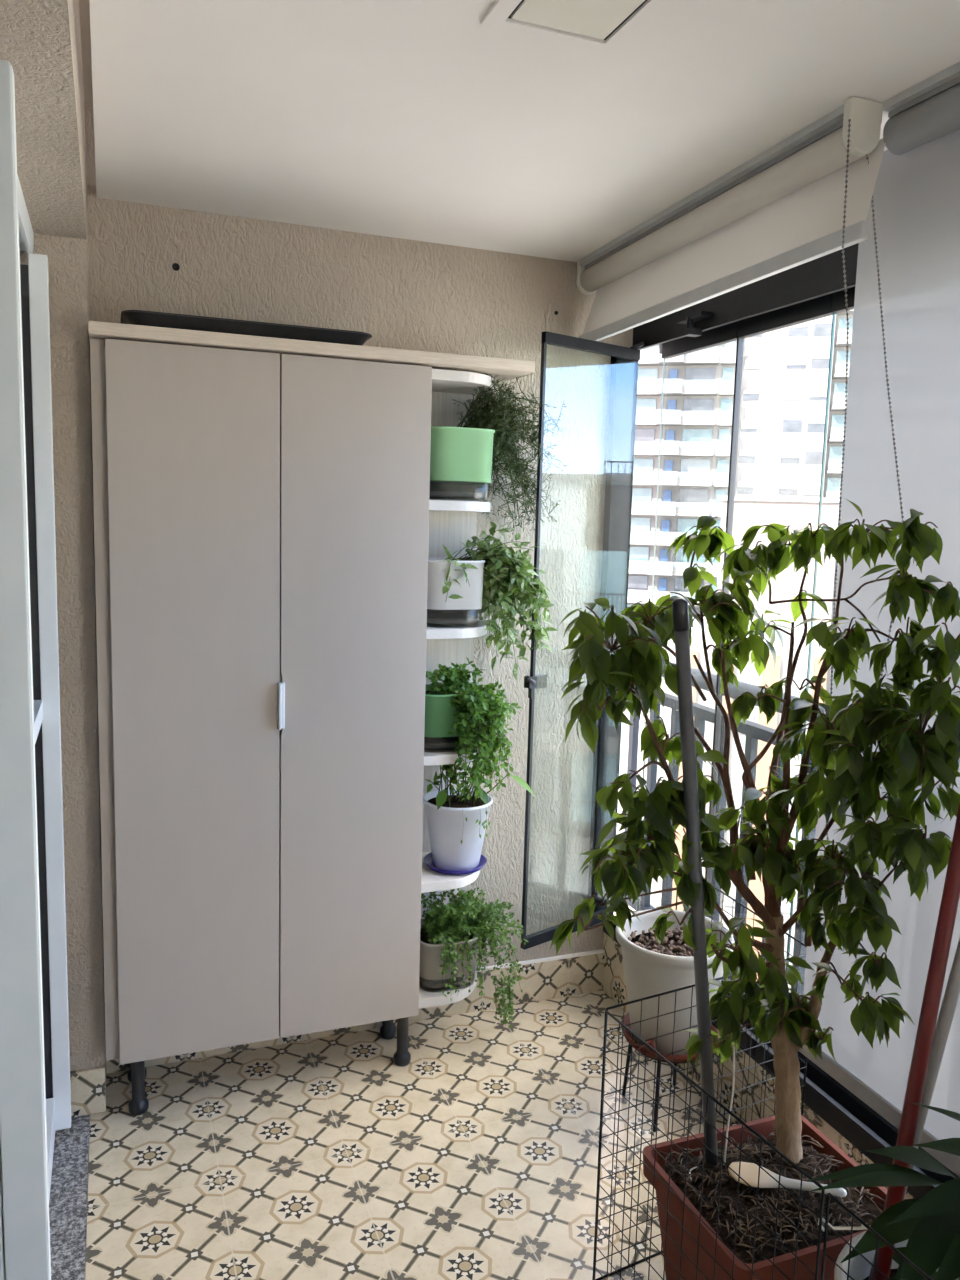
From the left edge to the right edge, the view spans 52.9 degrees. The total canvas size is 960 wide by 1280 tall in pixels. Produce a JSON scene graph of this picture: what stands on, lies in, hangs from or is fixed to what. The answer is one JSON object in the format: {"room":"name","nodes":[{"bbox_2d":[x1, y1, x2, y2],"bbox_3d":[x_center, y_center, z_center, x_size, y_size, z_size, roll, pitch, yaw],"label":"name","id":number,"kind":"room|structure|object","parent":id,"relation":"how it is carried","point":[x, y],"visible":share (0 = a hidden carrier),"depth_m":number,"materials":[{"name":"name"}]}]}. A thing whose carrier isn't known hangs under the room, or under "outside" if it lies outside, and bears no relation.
{"room":"sunroom","nodes":[
{"label":"sunroom","id":0,"kind":"room"},
{"bbox_2d":[0,0,105,1098],"bbox_3d":[-0.282,0.306,0.229,0.305,2.660,5.348,-1,8,-21],"label":"wall","id":1,"kind":"structure","parent":0,"point":[40,39],"depth_m":2.30,"materials":[{"name":"paint"}]},
{"bbox_2d":[0,60,50,1279],"bbox_3d":[-0.953,0.290,1.344,0.610,2.155,0.035,-1,8,-21],"label":"door","id":2,"kind":"structure","parent":1,"relation":"in","point":[25,1254],"depth_m":1.43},
{"bbox_2d":[0,174,70,1267],"bbox_3d":[-0.914,0.199,1.887,0.134,2.162,0.975,-1,8,-21],"label":"door","id":3,"kind":"structure","parent":1,"relation":"in","point":[34,275],"depth_m":2.25,"materials":[{"name":"white plastic"}]},
{"bbox_2d":[79,0,92,105],"bbox_3d":[-0.694,-1.113,-0.204,5.200,0.240,6.000,-1,8,-21],"label":"slab","id":4,"kind":"object","parent":1,"relation":"attached to","point":[84,7],"depth_m":2.10,"materials":[{"name":"paint"}]},
{"bbox_2d":[70,1066,105,1116],"bbox_3d":[-1.122,1.175,2.466,0.304,0.121,0.012,-1,8,-21],"label":"baseboard","id":5,"kind":"structure","parent":1,"relation":"attached to","point":[87,1085],"depth_m":2.50,"materials":[{"name":"tile"}]},
{"bbox_2d":[85,104,632,1070],"bbox_3d":[-0.321,-0.037,2.936,1.571,2.660,0.224,-1,8,-21],"label":"wall","id":6,"kind":"structure","parent":0,"point":[406,294],"depth_m":2.88,"materials":[{"name":"paint"}]},
{"bbox_2d":[106,949,604,1072],"bbox_3d":[-0.315,1.127,2.974,1.564,0.142,0.012,-1,8,-21],"label":"baseboard","id":7,"kind":"structure","parent":6,"relation":"attached to","point":[559,976],"depth_m":3.13,"materials":[{"name":"tile"}]},
{"bbox_2d":[85,990,739,1279],"bbox_3d":[0.501,1.555,0.811,1.604,0.120,5.150,-1,8,-21],"label":"floor","id":8,"kind":"structure","parent":0,"point":[476,1157],"depth_m":2.37,"materials":[{"name":"tile"}]},
{"bbox_2d":[49,1114,89,1279],"bbox_3d":[-0.299,1.597,0.285,0.265,0.124,4.735,-1,8,-21],"label":"threshold","id":9,"kind":"object","parent":8,"relation":"attached to","point":[68,1201],"visible":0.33,"depth_m":2.19,"materials":[{"name":"grey stone"}]},
{"bbox_2d":[88,321,534,1115],"bbox_3d":[-0.451,0.233,2.645,1.109,1.990,0.298,-1,8,-21],"label":"tall cabinet","id":10,"kind":"object","parent":8,"relation":"on","point":[267,524],"visible":0.87,"depth_m":2.46,"materials":[{"name":"beige laminate"}]},
{"bbox_2d":[120,310,371,345],"bbox_3d":[-0.590,-0.766,2.445,0.602,0.034,0.264,-1,8,-21],"label":"serving tray","id":11,"kind":"object","parent":10,"relation":"on","point":[134,317],"visible":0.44,"depth_m":2.32,"materials":[{"name":"black plastic"}]},
{"bbox_2d":[419,966,476,1008],"bbox_3d":[-0.106,1.019,2.897,0.244,0.027,0.244,-1,8,-21],"label":"shelf","id":12,"kind":"object","parent":10,"relation":"attached to","point":[433,997],"depth_m":2.78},
{"bbox_2d":[421,851,479,892],"bbox_3d":[-0.096,0.678,2.854,0.244,0.027,0.244,-1,8,-21],"label":"shelf","id":13,"kind":"object","parent":10,"relation":"attached to","point":[431,881],"depth_m":2.74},
{"bbox_2d":[424,740,478,765],"bbox_3d":[-0.086,0.316,2.809,0.244,0.027,0.244,-1,8,-21],"label":"shelf","id":14,"kind":"object","parent":10,"relation":"attached to","point":[432,756],"depth_m":2.68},
{"bbox_2d":[424,852,486,874],"bbox_3d":[-0.073,0.656,2.841,0.186,0.020,0.186,-1,8,-21],"label":"saucer","id":15,"kind":"object","parent":10,"relation":"on","point":[428,859],"visible":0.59,"depth_m":2.79,"materials":[{"name":"plastic"}]},
{"bbox_2d":[423,756,535,870],"bbox_3d":[-0.009,0.468,2.834,0.319,0.383,0.214,-1,8,-21],"label":"potted plant","id":16,"kind":"object","parent":15,"relation":"on","point":[457,828],"visible":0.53,"depth_m":2.77,"materials":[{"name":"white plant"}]},
{"bbox_2d":[426,620,486,638],"bbox_3d":[-0.076,-0.033,2.765,0.244,0.027,0.244,-1,8,-21],"label":"shelf","id":17,"kind":"object","parent":10,"relation":"attached to","point":[432,632],"depth_m":2.64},
{"bbox_2d":[429,500,490,511],"bbox_3d":[-0.067,-0.377,2.721,0.244,0.027,0.244,-1,8,-21],"label":"shelf","id":18,"kind":"object","parent":10,"relation":"attached to","point":[434,505],"depth_m":2.60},
{"bbox_2d":[432,369,493,394],"bbox_3d":[-0.057,-0.714,2.679,0.244,0.027,0.244,-1,8,-21],"label":"shelf","id":19,"kind":"object","parent":10,"relation":"attached to","point":[444,381],"depth_m":2.59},
{"bbox_2d":[424,657,521,800],"bbox_3d":[-0.043,0.251,2.758,0.293,0.386,0.264,-1,8,-21],"label":"potted plant","id":20,"kind":"object","parent":10,"relation":"on","point":[458,711],"visible":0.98,"depth_m":2.69,"materials":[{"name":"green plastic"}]},
{"bbox_2d":[419,887,528,1027],"bbox_3d":[-0.041,0.939,2.869,0.331,0.407,0.249,-1,8,-21],"label":"potted plant","id":21,"kind":"object","parent":10,"relation":"on","point":[451,934],"visible":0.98,"depth_m":2.81,"materials":[{"name":"green plant"}]},
{"bbox_2d":[427,521,557,679],"bbox_3d":[0.018,-0.111,2.759,0.403,0.458,0.272,-1,8,-21],"label":"potted plant","id":22,"kind":"object","parent":10,"relation":"on","point":[473,582],"visible":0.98,"depth_m":2.70,"materials":[{"name":"green plant"}]},
{"bbox_2d":[429,374,567,533],"bbox_3d":[0.055,-0.525,2.742,0.469,0.468,0.274,-1,8,-23],"label":"potted plant","id":23,"kind":"object","parent":10,"relation":"on","point":[465,454],"visible":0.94,"depth_m":2.67,"materials":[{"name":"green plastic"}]},
{"bbox_2d":[622,1044,698,1131],"bbox_3d":[0.502,1.167,2.596,0.210,0.196,0.210,-1,8,-21],"label":"plant stand","id":24,"kind":"object","parent":8,"relation":"on","point":[629,1047],"visible":0.18,"depth_m":2.50,"materials":[{"name":"black metal"}]},
{"bbox_2d":[621,1013,717,1061],"bbox_3d":[0.506,1.055,2.582,0.256,0.026,0.256,-1,8,-21],"label":"saucer","id":25,"kind":"object","parent":24,"relation":"on","point":[676,1058],"visible":0.22,"depth_m":2.50,"materials":[{"name":"ceramic"}]},
{"bbox_2d":[616,909,733,1059],"bbox_3d":[0.505,0.916,2.562,0.318,0.293,0.308,-1,8,-21],"label":"pot","id":26,"kind":"object","parent":25,"relation":"on","point":[651,968],"visible":0.71,"depth_m":2.47,"materials":[{"name":"white ceramic"}]},
{"bbox_2d":[595,954,806,1279],"bbox_3d":[0.501,1.026,2.107,0.588,0.605,0.006,-2,8,-29],"label":"mesh panel","id":27,"kind":"object","parent":8,"relation":"on","point":[801,956],"visible":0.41,"depth_m":2.03,"materials":[{"name":"black metal"}]},
{"bbox_2d":[592,1010,824,1279],"bbox_3d":[0.370,1.072,1.709,0.006,0.605,0.569,-2,8,-27],"label":"mesh panel","id":28,"kind":"object","parent":8,"relation":"on","point":[776,1150],"visible":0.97,"depth_m":1.72,"materials":[{"name":"black metal"}]},
{"bbox_2d":[818,1218,866,1231],"bbox_3d":[0.569,0.874,1.448,0.130,0.022,0.015,0,7,-9],"label":"cable tie","id":29,"kind":"object","parent":28,"relation":"attached to","point":[861,1227],"visible":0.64,"depth_m":1.44,"materials":[{"name":"white plastic"}]},
{"bbox_2d":[675,884,806,1125],"bbox_3d":[0.660,0.977,2.527,0.006,0.605,0.587,-1,8,-20],"label":"mesh panel","id":30,"kind":"object","parent":8,"relation":"on","point":[722,892],"visible":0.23,"depth_m":2.47,"materials":[{"name":"black metal"}]},
{"bbox_2d":[550,499,959,1279],"bbox_3d":[0.443,0.560,1.813,0.671,1.596,0.677,-1,8,-21],"label":"tree","id":31,"kind":"object","parent":8,"relation":"on","point":[908,757],"depth_m":1.80,"materials":[{"name":"green plant"}]},
{"bbox_2d":[689,1046,734,1180],"bbox_3d":[0.456,0.932,1.913,0.088,0.268,0.028,-1,8,-19],"label":"twine","id":32,"kind":"object","parent":31,"relation":"attached to","point":[733,1077],"visible":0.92,"depth_m":1.91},
{"bbox_2d":[728,1162,846,1196],"bbox_3d":[0.592,1.045,1.864,0.219,0.026,0.072,4,8,22],"label":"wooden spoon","id":33,"kind":"object","parent":31,"relation":"on","point":[748,1171],"visible":0.87,"depth_m":1.87,"materials":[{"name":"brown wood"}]},
{"bbox_2d":[821,1193,932,1279],"bbox_3d":[0.625,1.144,1.194,0.006,0.605,0.576,-2,8,-26],"label":"mesh panel","id":34,"kind":"object","parent":8,"relation":"on","point":[829,1195],"visible":1,"depth_m":1.37,"materials":[{"name":"black metal"}]},
{"bbox_2d":[807,1102,959,1279],"bbox_3d":[0.679,1.025,1.486,0.470,0.770,0.328,-3,9,-35],"label":"potted plant","id":35,"kind":"object","parent":8,"relation":"on","point":[925,1229],"visible":0.91,"depth_m":1.41,"materials":[{"name":"green plant"}]},
{"bbox_2d":[89,0,959,261],"bbox_3d":[0.697,-0.831,0.440,1.672,0.030,4.928,-1,8,-21],"label":"ceiling","id":36,"kind":"structure","parent":0,"point":[418,120],"depth_m":1.81,"materials":[{"name":"white paint"}]},
{"bbox_2d":[481,0,673,53],"bbox_3d":[0.152,-0.955,1.446,0.235,0.006,0.230,-1,8,-21],"label":"recessed light","id":37,"kind":"object","parent":36,"relation":"in","point":[606,26],"visible":1,"depth_m":1.49,"materials":[{"name":"white paint"}]},
{"bbox_2d":[511,0,644,39],"bbox_3d":[0.152,-0.955,1.447,0.161,0.004,0.162,-1,8,-21],"label":"diffuser","id":38,"kind":"object","parent":37,"relation":"attached to","point":[572,19],"depth_m":1.48,"materials":[{"name":"white plastic"}]},
{"bbox_2d":[603,905,913,1199],"bbox_3d":[1.339,1.526,1.131,0.190,0.505,5.150,-1,8,-21],"label":"wall","id":39,"kind":"structure","parent":0,"point":[614,985],"depth_m":2.55,"materials":[{"name":"tile"}]},
{"bbox_2d":[588,243,959,1197],"bbox_3d":[1.353,0.251,0.847,0.198,2.094,4.918,-1,8,-21],"label":"window","id":40,"kind":"structure","parent":39,"relation":"in","point":[814,289],"depth_m":2.61,"materials":[{"name":"black metal"}]},
{"bbox_2d":[520,331,644,949],"bbox_3d":[0.315,0.015,2.924,0.475,1.893,0.031,-4,9,-39],"label":"glass panel","id":41,"kind":"object","parent":40,"relation":"attached to","point":[632,353],"visible":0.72,"depth_m":2.83,"materials":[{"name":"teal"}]},
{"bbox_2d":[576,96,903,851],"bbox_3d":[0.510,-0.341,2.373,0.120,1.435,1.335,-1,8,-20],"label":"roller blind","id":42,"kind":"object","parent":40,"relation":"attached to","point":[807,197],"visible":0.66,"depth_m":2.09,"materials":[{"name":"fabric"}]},
{"bbox_2d":[799,62,959,1176],"bbox_3d":[0.945,0.041,1.373,0.080,1.918,1.356,-1,8,-21],"label":"roller blind","id":43,"kind":"object","parent":40,"relation":"attached to","point":[916,195],"visible":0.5,"depth_m":1.81,"materials":[{"name":"fabric"}]},
{"bbox_2d":[868,938,959,1279],"bbox_3d":[0.777,0.524,1.560,0.205,1.151,0.021,2,7,2],"label":"handle","id":44,"kind":"object","parent":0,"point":[952,992],"visible":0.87,"depth_m":1.57,"materials":[{"name":"silver metal"}]},
{"bbox_2d":[871,801,959,1279],"bbox_3d":[0.742,0.523,1.560,0.208,1.152,0.025,-3,8,-32],"label":"handle","id":45,"kind":"object","parent":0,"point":[950,895],"visible":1,"depth_m":1.55,"materials":[{"name":"red metal"}]},
{"bbox_3d":[1.463,1.619,1.272,0.140,0.290,5.300,-1,8,-21],"label":"slab","id":46,"kind":"object","parent":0,"visible":0},
{"bbox_2d":[624,662,823,1008],"bbox_3d":[1.437,0.917,1.274,0.058,1.121,5.100,-1,8,-21],"label":"balcony railing","id":47,"kind":"object","parent":46,"relation":"on","point":[753,731],"visible":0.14,"depth_m":3.02,"materials":[{"name":"grey metal"}]},
{"label":"outside","id":48,"kind":"structure","parent":0,"visible":0},
{"bbox_2d":[616,616,830,991],"bbox_3d":[9.014,6.725,34.782,11.200,14.200,9.250,3,7,13],"label":"building","id":49,"kind":"structure","parent":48,"point":[770,675],"depth_m":30.18,"materials":[{"name":"white concrete"}]},
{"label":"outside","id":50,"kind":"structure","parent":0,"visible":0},
{"bbox_3d":[18.844,16.370,63.539,200.000,0.200,220.000,-1,8,-21],"label":"ground","id":51,"kind":"structure","parent":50,"visible":0},
{"bbox_2d":[627,341,736,616],"bbox_3d":[17.043,-14.209,100.971,21.786,64.000,21.344,-1,8,-21],"label":"apartment tower","id":52,"kind":"structure","parent":51,"relation":"on","point":[698,393],"depth_m":93.03,"materials":[{"name":"white concrete"}]},
{"bbox_2d":[717,495,839,622],"bbox_3d":[20.166,5.177,52.534,15.300,25.220,10.150,3,7,14],"label":"building","id":53,"kind":"structure","parent":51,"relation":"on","point":[749,511],"depth_m":47.56,"materials":[{"name":"white concrete"}]},
{"bbox_2d":[735,309,853,497],"bbox_3d":[39.859,-14.256,98.398,31.347,66.000,26.818,-1,8,-21],"label":"apartment tower","id":54,"kind":"structure","parent":51,"relation":"on","point":[785,371],"depth_m":92.37,"materials":[{"name":"white concrete"}]},
{"bbox_2d":[738,481,753,486],"bbox_3d":[25.912,-15.194,94.065,1.478,0.568,0.080,3,7,14],"label":"shutter","id":55,"kind":"object","parent":54,"relation":"hanging from","point":[740,483],"depth_m":94.01,"materials":[{"name":"white"}]},
{"bbox_2d":[740,450,755,455],"bbox_3d":[25.994,-18.139,93.693,1.478,0.568,0.080,3,7,14],"label":"shutter","id":56,"kind":"object","parent":54,"relation":"hanging from","point":[742,452],"depth_m":93.64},
{"bbox_2d":[741,419,757,428],"bbox_3d":[26.072,-20.913,93.343,1.478,0.912,0.080,3,7,14],"label":"shutter","id":57,"kind":"object","parent":54,"relation":"hanging from","point":[745,423],"depth_m":93.30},
{"bbox_2d":[743,388,758,393],"bbox_3d":[26.159,-24.030,92.949,1.478,0.568,0.080,3,7,14],"label":"shutter","id":58,"kind":"object","parent":54,"relation":"hanging from","point":[745,390],"depth_m":92.92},
{"bbox_2d":[745,356,760,368],"bbox_3d":[26.232,-26.662,92.617,1.478,1.200,0.080,3,7,14],"label":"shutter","id":59,"kind":"object","parent":54,"relation":"hanging from","point":[751,362],"depth_m":92.58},
{"bbox_2d":[779,482,797,488],"bbox_3d":[29.776,-14.907,93.106,1.774,0.682,0.080,3,7,14],"label":"shutter","id":60,"kind":"object","parent":54,"relation":"hanging from","point":[782,485],"depth_m":93.05,"materials":[{"name":"white"}]},
{"bbox_2d":[781,451,799,457],"bbox_3d":[29.858,-17.852,92.734,1.774,0.682,0.080,3,7,14],"label":"shutter","id":61,"kind":"object","parent":54,"relation":"hanging from","point":[784,454],"depth_m":92.69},
{"bbox_2d":[784,387,804,399],"bbox_3d":[30.015,-23.486,92.022,1.774,1.200,0.080,3,7,14],"label":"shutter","id":62,"kind":"object","parent":54,"relation":"hanging from","point":[790,393],"depth_m":91.99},
{"bbox_2d":[787,355,806,364],"bbox_3d":[30.101,-26.575,91.632,1.774,0.912,0.080,3,7,14],"label":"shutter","id":63,"kind":"object","parent":54,"relation":"hanging from","point":[791,359],"depth_m":91.59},
{"bbox_2d":[789,323,808,327],"bbox_3d":[30.190,-29.777,91.228,1.774,0.395,0.080,3,7,14],"label":"shutter","id":64,"kind":"object","parent":54,"relation":"hanging from","point":[803,325],"depth_m":91.16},
{"bbox_2d":[803,482,820,494],"bbox_3d":[31.916,-14.522,92.601,1.675,1.200,0.080,3,7,14],"label":"shutter","id":65,"kind":"object","parent":54,"relation":"hanging from","point":[809,488],"depth_m":92.58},
{"bbox_2d":[808,419,824,423],"bbox_3d":[32.091,-20.812,91.806,1.675,0.395,0.080,3,7,14],"label":"shutter","id":66,"kind":"object","parent":54,"relation":"hanging from","point":[810,421],"depth_m":91.79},
{"bbox_2d":[809,387,826,396],"bbox_3d":[32.166,-23.501,91.467,1.675,0.912,0.080,3,7,14],"label":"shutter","id":67,"kind":"object","parent":54,"relation":"hanging from","point":[813,391],"depth_m":91.45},
{"bbox_2d":[812,355,829,358],"bbox_3d":[32.256,-26.732,91.059,1.675,0.338,0.080,3,7,14],"label":"shutter","id":68,"kind":"object","parent":54,"relation":"hanging from","point":[813,356],"depth_m":91.03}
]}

